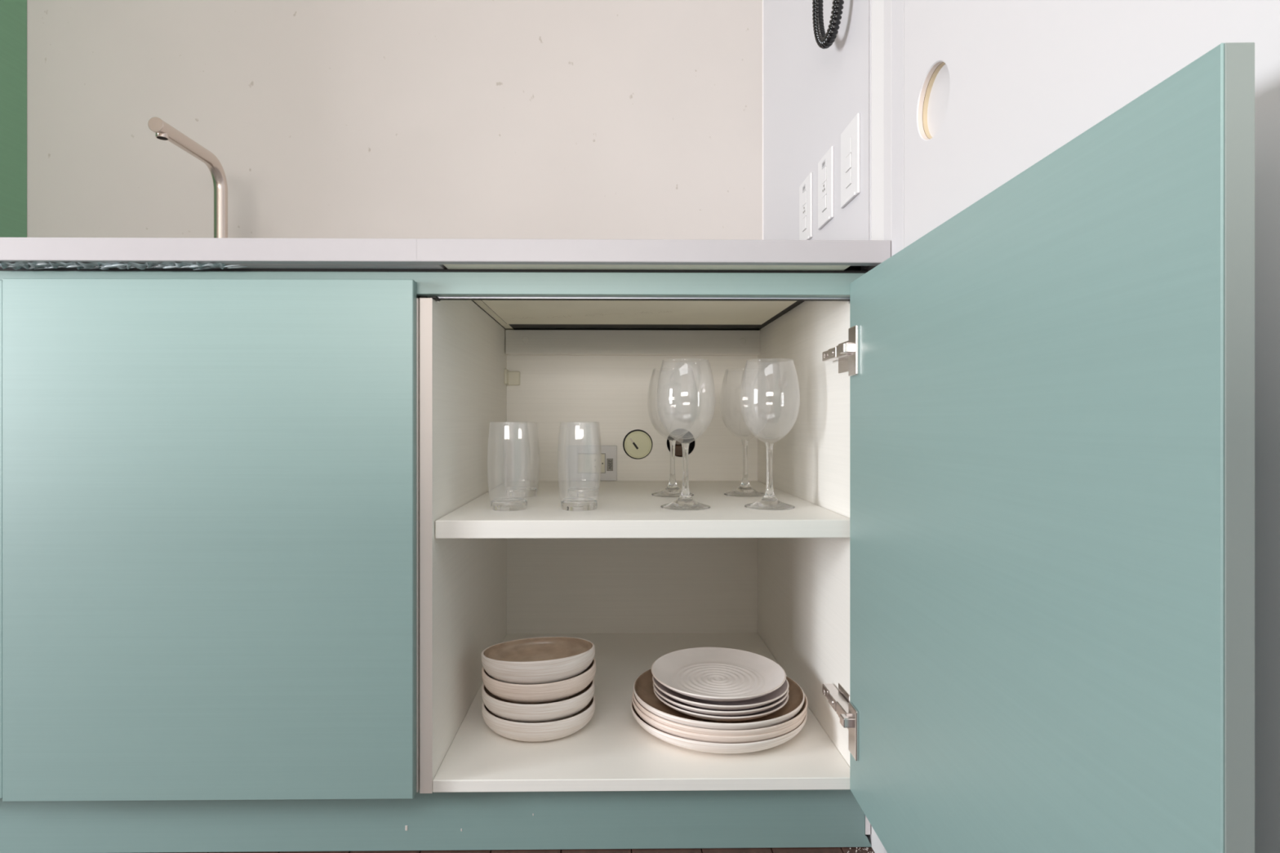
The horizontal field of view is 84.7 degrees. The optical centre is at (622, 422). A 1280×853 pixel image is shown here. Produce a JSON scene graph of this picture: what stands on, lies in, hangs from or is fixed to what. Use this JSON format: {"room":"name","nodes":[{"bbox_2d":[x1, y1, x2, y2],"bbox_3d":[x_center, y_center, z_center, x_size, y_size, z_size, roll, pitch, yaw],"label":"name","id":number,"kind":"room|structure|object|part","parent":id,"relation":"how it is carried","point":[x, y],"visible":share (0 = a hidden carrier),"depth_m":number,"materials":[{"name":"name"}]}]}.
{"room":"kitchen","nodes":[
{"label":"kitchen","id":0,"kind":"room"},
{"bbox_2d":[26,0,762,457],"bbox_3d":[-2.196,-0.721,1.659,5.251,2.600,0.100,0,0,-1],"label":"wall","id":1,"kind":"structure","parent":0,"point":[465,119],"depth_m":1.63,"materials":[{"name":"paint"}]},
{"bbox_2d":[146,847,875,852],"bbox_3d":[-2.095,0.609,-0.398,5.400,0.060,4.217,0,0,-1],"label":"floor","id":2,"kind":"structure","parent":0,"point":[779,850],"depth_m":0.95,"materials":[{"name":"black"}]},
{"bbox_2d":[0,280,2,798],"bbox_3d":[-1.071,0.141,1.220,0.546,0.689,0.650,0,0,-1],"label":"base cabinet","id":3,"kind":"object","parent":2,"relation":"on","point":[1,281],"visible":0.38,"depth_m":0.90,"materials":[{"name":"teal paint"}]},
{"bbox_2d":[2,278,426,801],"bbox_3d":[-0.533,0.141,1.230,0.525,0.689,0.668,0,0,-1],"label":"base cabinet","id":4,"kind":"object","parent":2,"relation":"on","point":[211,487],"visible":0.73,"depth_m":0.90,"materials":[{"name":"teal"}]},
{"bbox_3d":[-0.279,0.140,1.236,0.016,0.688,0.639,0,0,-1],"label":"panel","id":5,"kind":"part","parent":4,"relation":"part of","materials":[{"name":"beige"}]},
{"bbox_2d":[0,237,890,329],"bbox_3d":[-0.742,-0.212,1.249,2.152,0.035,0.756,0,0,-1],"label":"countertop","id":6,"kind":"structure","parent":4,"relation":"on","point":[15,253],"depth_m":0.88,"materials":[{"name":"white stone"}]},
{"bbox_2d":[0,0,26,237],"bbox_3d":[-1.618,-1.027,1.248,0.500,1.588,0.736,0,0,-1],"label":"cabinet","id":7,"kind":"object","parent":6,"relation":"on","point":[13,13],"visible":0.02,"depth_m":1.58,"materials":[{"name":"green laminate"}]},
{"bbox_2d":[147,116,227,238],"bbox_3d":[-0.839,-0.393,1.383,0.047,0.325,0.260,0,0,-7],"label":"faucet","id":8,"kind":"object","parent":6,"relation":"on","point":[163,131],"visible":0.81,"depth_m":1.44,"materials":[{"name":"silver metal"}]},
{"bbox_2d":[0,268,868,301],"bbox_3d":[-0.488,-0.181,0.930,1.648,0.039,0.034,0,0,-1],"label":"rail","id":9,"kind":"object","parent":6,"relation":"attached to","point":[439,284],"visible":0.68,"depth_m":0.92,"materials":[{"name":"teal paint"}]},
{"bbox_2d":[0,789,871,852],"bbox_3d":[-0.486,0.529,0.952,1.652,0.097,0.016,0,0,-1],"label":"plinth","id":10,"kind":"object","parent":2,"relation":"on","point":[720,819],"visible":0.84,"depth_m":0.95,"materials":[{"name":"teal paint"}]},
{"bbox_2d":[419,42,1254,852],"bbox_3d":[0.031,0.136,0.954,0.591,0.698,1.239,0,0,-1],"label":"base cabinet","id":11,"kind":"object","parent":2,"relation":"on","point":[1006,588],"depth_m":0.64,"materials":[{"name":"teal wood"}]},
{"bbox_3d":[-0.260,0.141,1.236,0.016,0.689,0.639,0,0,-1],"label":"panel","id":12,"kind":"part","parent":11,"relation":"part of","materials":[{"name":"white plastic"}]},
{"bbox_2d":[487,422,530,511],"bbox_3d":[-0.170,0.065,1.053,0.065,0.131,0.065,0,0,-1],"label":"tumbler","id":13,"kind":"object","parent":11,"relation":"on","point":[500,504],"visible":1,"depth_m":1.03,"materials":[{"name":"clear glass"}]},
{"bbox_3d":[-0.170,0.123,1.053,0.054,0.014,0.054,0,0,-1],"label":"glass","id":14,"kind":"part","parent":13,"relation":"part of","materials":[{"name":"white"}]},
{"bbox_2d":[502,422,540,497],"bbox_3d":[-0.178,0.065,1.242,0.065,0.131,0.065,0,0,-1],"label":"tumbler","id":15,"kind":"object","parent":11,"relation":"on","point":[514,491],"visible":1,"depth_m":1.22,"materials":[{"name":"clear glass"}]},
{"bbox_3d":[-0.178,0.123,1.242,0.054,0.014,0.054,0,0,-1],"label":"glass","id":16,"kind":"part","parent":15,"relation":"part of","materials":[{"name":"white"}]},
{"bbox_2d":[481,694,595,742],"bbox_3d":[-0.129,0.451,1.094,0.175,0.036,0.175,0,0,-1],"label":"stoneware bowl","id":17,"kind":"object","parent":11,"relation":"on","point":[551,731],"visible":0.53,"depth_m":1.02,"materials":[{"name":"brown ceramic"}]},
{"bbox_2d":[481,679,594,723],"bbox_3d":[-0.130,0.424,1.094,0.174,0.036,0.174,-1,0,-1],"label":"stoneware bowl","id":18,"kind":"object","parent":17,"relation":"on","point":[563,708],"visible":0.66,"depth_m":1.02,"materials":[{"name":"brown ceramic"}]},
{"bbox_2d":[481,657,595,703],"bbox_3d":[-0.129,0.394,1.095,0.177,0.040,0.177,0,0,25],"label":"stoneware bowl","id":19,"kind":"object","parent":18,"relation":"on","point":[558,691],"visible":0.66,"depth_m":1.02,"materials":[{"name":"brown ceramic"}]},
{"bbox_2d":[481,636,595,684],"bbox_3d":[-0.130,0.366,1.094,0.175,0.046,0.176,0,0,44],"label":"stoneware bowl","id":20,"kind":"object","parent":19,"relation":"on","point":[540,660],"visible":0.98,"depth_m":1.06,"materials":[{"name":"brown ceramic"}]},
{"bbox_2d":[557,425,600,511],"bbox_3d":[-0.065,0.065,1.055,0.065,0.131,0.065,0,0,-1],"label":"tumbler","id":21,"kind":"object","parent":11,"relation":"on","point":[569,504],"visible":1,"depth_m":1.03,"materials":[{"name":"clear glass"}]},
{"bbox_3d":[-0.065,0.123,1.055,0.054,0.014,0.054,0,0,-1],"label":"glass","id":22,"kind":"part","parent":21,"relation":"part of","materials":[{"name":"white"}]},
{"bbox_2d":[564,423,601,497],"bbox_3d":[-0.069,0.065,1.244,0.065,0.131,0.065,0,0,-1],"label":"tumbler","id":23,"kind":"object","parent":11,"relation":"on","point":[575,491],"visible":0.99,"depth_m":1.22,"materials":[{"name":"clear glass"}]},
{"bbox_3d":[-0.069,0.123,1.244,0.054,0.014,0.054,0,0,-1],"label":"glass","id":24,"kind":"part","parent":23,"relation":"part of","materials":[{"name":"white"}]},
{"bbox_2d":[565,445,617,480],"bbox_3d":[-0.068,0.090,1.554,0.114,0.078,0.008,0,0,-1],"label":"socket plate","id":25,"kind":"object","parent":11,"relation":"attached to","point":[583,463],"visible":1,"depth_m":1.55,"materials":[{"name":"white plastic"}]},
{"bbox_3d":[0.023,0.141,1.565,0.558,0.689,0.012,0,0,-1],"label":"panel","id":26,"kind":"part","parent":11,"relation":"part of","materials":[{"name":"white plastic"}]},
{"bbox_3d":[0.035,0.049,1.565,0.066,0.066,0.017,0,0,-1],"label":"grommet cap","id":27,"kind":"part","parent":11,"relation":"part of","materials":[{"name":"beige plastic"}]},
{"bbox_3d":[0.027,0.476,1.240,0.558,0.016,0.639,0,0,-1],"label":"panel","id":28,"kind":"part","parent":11,"relation":"part of","materials":[{"name":"white plastic"}]},
{"bbox_2d":[435,480,849,538],"bbox_3d":[0.027,0.142,1.244,0.556,0.024,0.628,0,0,-1],"label":"shelf","id":29,"kind":"object","parent":11,"relation":"attached to","point":[624,508],"depth_m":0.97,"materials":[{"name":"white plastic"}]},
{"bbox_2d":[647,367,697,497],"bbox_3d":[0.090,0.018,1.253,0.090,0.225,0.090,0,0,-1],"label":"wine glass","id":30,"kind":"object","parent":11,"relation":"on","point":[672,490],"visible":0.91,"depth_m":1.25,"materials":[{"name":"clear glass"}]},
{"bbox_3d":[0.090,0.073,1.253,0.020,0.083,0.020,0,0,-1],"label":"stem","id":31,"kind":"part","parent":30,"relation":"part of","materials":[{"name":"clear glass"}]},
{"bbox_2d":[647,367,697,439],"bbox_3d":[0.090,-0.032,1.253,0.090,0.126,0.090,0,0,-1],"label":"bowl","id":32,"kind":"object","parent":30,"relation":"on","point":[668,367],"depth_m":1.25,"materials":[{"name":"clear glass"}]},
{"bbox_2d":[666,428,694,457],"bbox_3d":[0.131,0.046,1.592,0.063,0.063,0.057,0,0,-1],"label":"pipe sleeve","id":33,"kind":"object","parent":11,"relation":"attached to","point":[678,449],"visible":0.77,"depth_m":1.62,"materials":[{"name":"silver metal"}]},
{"bbox_2d":[655,358,715,510],"bbox_3d":[0.097,0.018,1.073,0.090,0.225,0.090,0,0,-1],"label":"wine glass","id":34,"kind":"object","parent":11,"relation":"on","point":[685,501],"visible":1,"depth_m":1.07,"materials":[{"name":"clear glass"}]},
{"bbox_3d":[0.097,0.073,1.073,0.020,0.083,0.020,0,0,-1],"label":"stem","id":35,"kind":"part","parent":34,"relation":"part of","materials":[{"name":"clear glass"}]},
{"bbox_2d":[655,358,715,441],"bbox_3d":[0.097,-0.032,1.073,0.090,0.126,0.090,0,0,-1],"label":"bowl","id":36,"kind":"object","parent":34,"relation":"on","point":[670,358],"depth_m":1.07,"materials":[{"name":"clear glass"}]},
{"bbox_2d":[630,699,807,753],"bbox_3d":[0.149,0.454,1.094,0.271,0.028,0.271,0,0,-1],"label":"dinner plate","id":37,"kind":"object","parent":11,"relation":"on","point":[713,748],"visible":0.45,"depth_m":0.97,"materials":[{"name":"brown ceramic"}]},
{"bbox_2d":[631,694,806,743],"bbox_3d":[0.149,0.445,1.094,0.268,0.030,0.268,0,0,33],"label":"dinner plate","id":38,"kind":"object","parent":37,"relation":"on","point":[664,728],"visible":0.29,"depth_m":0.97,"materials":[{"name":"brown ceramic"}]},
{"bbox_2d":[632,690,807,736],"bbox_3d":[0.151,0.437,1.094,0.268,0.029,0.268,0,0,-9],"label":"dinner plate","id":39,"kind":"object","parent":38,"relation":"on","point":[799,715],"visible":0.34,"depth_m":0.98,"materials":[{"name":"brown ceramic"}]},
{"bbox_2d":[633,668,804,730],"bbox_3d":[0.149,0.428,1.094,0.263,0.030,0.263,0,0,17],"label":"dinner plate","id":40,"kind":"object","parent":39,"relation":"on","point":[643,691],"visible":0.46,"depth_m":1.04,"materials":[{"name":"brown ceramic"}]},
{"bbox_2d":[653,687,788,721],"bbox_3d":[0.153,0.426,1.093,0.208,0.020,0.208,0,0,-1],"label":"plate","id":41,"kind":"object","parent":40,"relation":"on","point":[753,716],"visible":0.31,"depth_m":1.01,"materials":[{"name":"grey ceramic"}]},
{"bbox_2d":[653,682,788,715],"bbox_3d":[0.153,0.419,1.094,0.209,0.020,0.209,0,0,-1],"label":"plate","id":42,"kind":"object","parent":41,"relation":"on","point":[694,708],"visible":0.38,"depth_m":1.02,"materials":[{"name":"grey ceramic"}]},
{"bbox_2d":[652,675,788,710],"bbox_3d":[0.152,0.410,1.094,0.210,0.021,0.210,0,0,-1],"label":"plate","id":43,"kind":"object","parent":42,"relation":"on","point":[780,691],"visible":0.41,"depth_m":1.04,"materials":[{"name":"grey ceramic"}]},
{"bbox_2d":[651,647,786,701],"bbox_3d":[0.149,0.396,1.095,0.208,0.024,0.208,0,0,-6],"label":"plate","id":44,"kind":"object","parent":43,"relation":"on","point":[706,673],"visible":1,"depth_m":1.11,"materials":[{"name":"white ceramic"}]},
{"bbox_2d":[720,368,770,497],"bbox_3d":[0.221,0.018,1.259,0.090,0.225,0.090,0,0,-1],"label":"wine glass","id":45,"kind":"object","parent":11,"relation":"on","point":[744,490],"visible":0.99,"depth_m":1.25,"materials":[{"name":"clear glass"}]},
{"bbox_3d":[0.221,0.073,1.259,0.020,0.083,0.020,0,0,-1],"label":"stem","id":46,"kind":"part","parent":45,"relation":"part of","materials":[{"name":"clear glass"}]},
{"bbox_2d":[720,368,770,437],"bbox_3d":[0.221,-0.032,1.259,0.090,0.126,0.090,0,0,-1],"label":"bowl","id":47,"kind":"object","parent":45,"relation":"on","point":[731,368],"depth_m":1.26,"materials":[{"name":"clear glass"}]},
{"bbox_2d":[739,358,799,510],"bbox_3d":[0.226,0.018,1.074,0.090,0.225,0.090,0,0,-1],"label":"wine glass","id":48,"kind":"object","parent":11,"relation":"on","point":[769,501],"visible":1,"depth_m":1.07,"materials":[{"name":"clear glass"}]},
{"bbox_3d":[0.226,0.073,1.074,0.020,0.083,0.020,0,0,-1],"label":"stem","id":49,"kind":"part","parent":48,"relation":"part of","materials":[{"name":"clear glass"}]},
{"bbox_2d":[739,358,799,443],"bbox_3d":[0.226,-0.032,1.074,0.090,0.126,0.090,0,0,-1],"label":"bowl","id":50,"kind":"object","parent":48,"relation":"on","point":[758,358],"depth_m":1.07,"materials":[{"name":"clear glass"}]},
{"bbox_3d":[0.314,0.141,1.244,0.016,0.689,0.639,0,0,-1],"label":"panel","id":51,"kind":"part","parent":11,"relation":"part of","materials":[{"name":"white plastic"}]},
{"bbox_3d":[0.298,-0.096,0.988,0.018,0.014,0.067,0,0,-1],"label":"arm","id":52,"kind":"part","parent":11,"relation":"part of","materials":[{"name":"silver metal"}]},
{"bbox_3d":[0.298,0.387,0.988,0.018,0.014,0.067,0,0,-1],"label":"arm","id":53,"kind":"part","parent":11,"relation":"part of","materials":[{"name":"silver metal"}]},
{"bbox_3d":[0.309,-0.091,0.976,0.002,0.042,0.047,0,0,-1],"label":"mounting plate","id":54,"kind":"part","parent":11,"relation":"part of","materials":[{"name":"silver metal"}]},
{"bbox_3d":[0.309,0.395,0.976,0.002,0.048,0.047,0,0,-1],"label":"mounting plate","id":55,"kind":"part","parent":11,"relation":"part of","materials":[{"name":"silver metal"}]},
{"bbox_3d":[0.303,0.150,0.631,0.016,0.667,0.585,0,0,1],"label":"door","id":56,"kind":"part","parent":11,"relation":"part of","materials":[{"name":"teal paint"}]},
{"bbox_2d":[763,0,869,841],"bbox_3d":[0.374,-0.721,1.304,0.080,2.600,0.676,0,0,-1],"label":"wall","id":57,"kind":"structure","parent":0,"point":[811,93],"depth_m":1.25,"materials":[{"name":"white paint"}]},
{"bbox_2d":[762,0,763,239],"bbox_3d":[0.329,-1.125,1.640,0.002,1.791,0.003,0,0,-1],"label":"trim","id":58,"kind":"structure","parent":57,"relation":"attached to","point":[762,0],"depth_m":1.64,"materials":[{"name":"white"}]},
{"bbox_2d":[799,172,812,239],"bbox_3d":[0.332,-0.383,1.271,0.006,0.114,0.075,0,0,-1],"label":"socket plate","id":59,"kind":"object","parent":57,"relation":"attached to","point":[806,188],"visible":0.95,"depth_m":1.26,"materials":[{"name":"white plastic"}]},
{"bbox_2d":[817,146,833,230],"bbox_3d":[0.334,-0.383,1.152,0.006,0.114,0.075,0,0,-1],"label":"socket plate","id":60,"kind":"object","parent":57,"relation":"attached to","point":[825,166],"visible":1,"depth_m":1.14,"materials":[{"name":"white plastic"}]},
{"bbox_2d":[812,0,844,48],"bbox_3d":[0.315,-0.798,1.061,0.046,0.458,0.122,0,0,-1],"label":"corrugated hose","id":61,"kind":"object","parent":57,"relation":"attached to","point":[824,40],"visible":1,"depth_m":1.06,"materials":[{"name":"black"}]},
{"bbox_2d":[840,112,860,208],"bbox_3d":[0.335,-0.383,1.033,0.006,0.114,0.075,0,0,-1],"label":"switch plate","id":62,"kind":"object","parent":57,"relation":"attached to","point":[851,135],"visible":1,"depth_m":1.02,"materials":[{"name":"white plastic"}]},
{"bbox_2d":[869,0,871,846],"bbox_3d":[0.364,-0.671,0.959,0.050,2.500,0.006,0,0,-1],"label":"trim","id":63,"kind":"structure","parent":57,"relation":"attached to","point":[870,1],"depth_m":0.96,"materials":[{"name":"white paint"}]},
{"bbox_2d":[871,0,884,852],"bbox_3d":[0.364,-0.671,0.933,0.049,2.500,0.045,0,0,-1],"label":"door frame","id":64,"kind":"structure","parent":57,"relation":"attached to","point":[877,6],"depth_m":0.93,"materials":[{"name":"white paint"}]},
{"bbox_2d":[884,0,891,852],"bbox_3d":[0.365,-0.671,0.898,0.050,2.500,0.024,0,0,-1],"label":"trim","id":65,"kind":"structure","parent":57,"relation":"attached to","point":[887,3],"depth_m":0.90,"materials":[{"name":"white paint"}]},
{"bbox_2d":[891,0,903,256],"bbox_3d":[0.365,-0.671,0.867,0.050,2.500,0.036,0,0,-1],"label":"trim","id":66,"kind":"structure","parent":57,"relation":"attached to","point":[897,6],"depth_m":0.87,"materials":[{"name":"white paint"}]},
{"bbox_3d":[-2.153,-0.721,-2.458,5.231,2.600,0.100,0,0,-1],"label":"wall","id":67,"kind":"structure","parent":0,"visible":0},
{"bbox_2d":[903,0,1279,852],"bbox_3d":[0.378,-0.650,-0.764,0.035,2.442,3.223,0,0,-1],"label":"door","id":68,"kind":"structure","parent":67,"relation":"in","point":[993,88],"depth_m":0.53,"materials":[{"name":"beige paint"}]}
]}

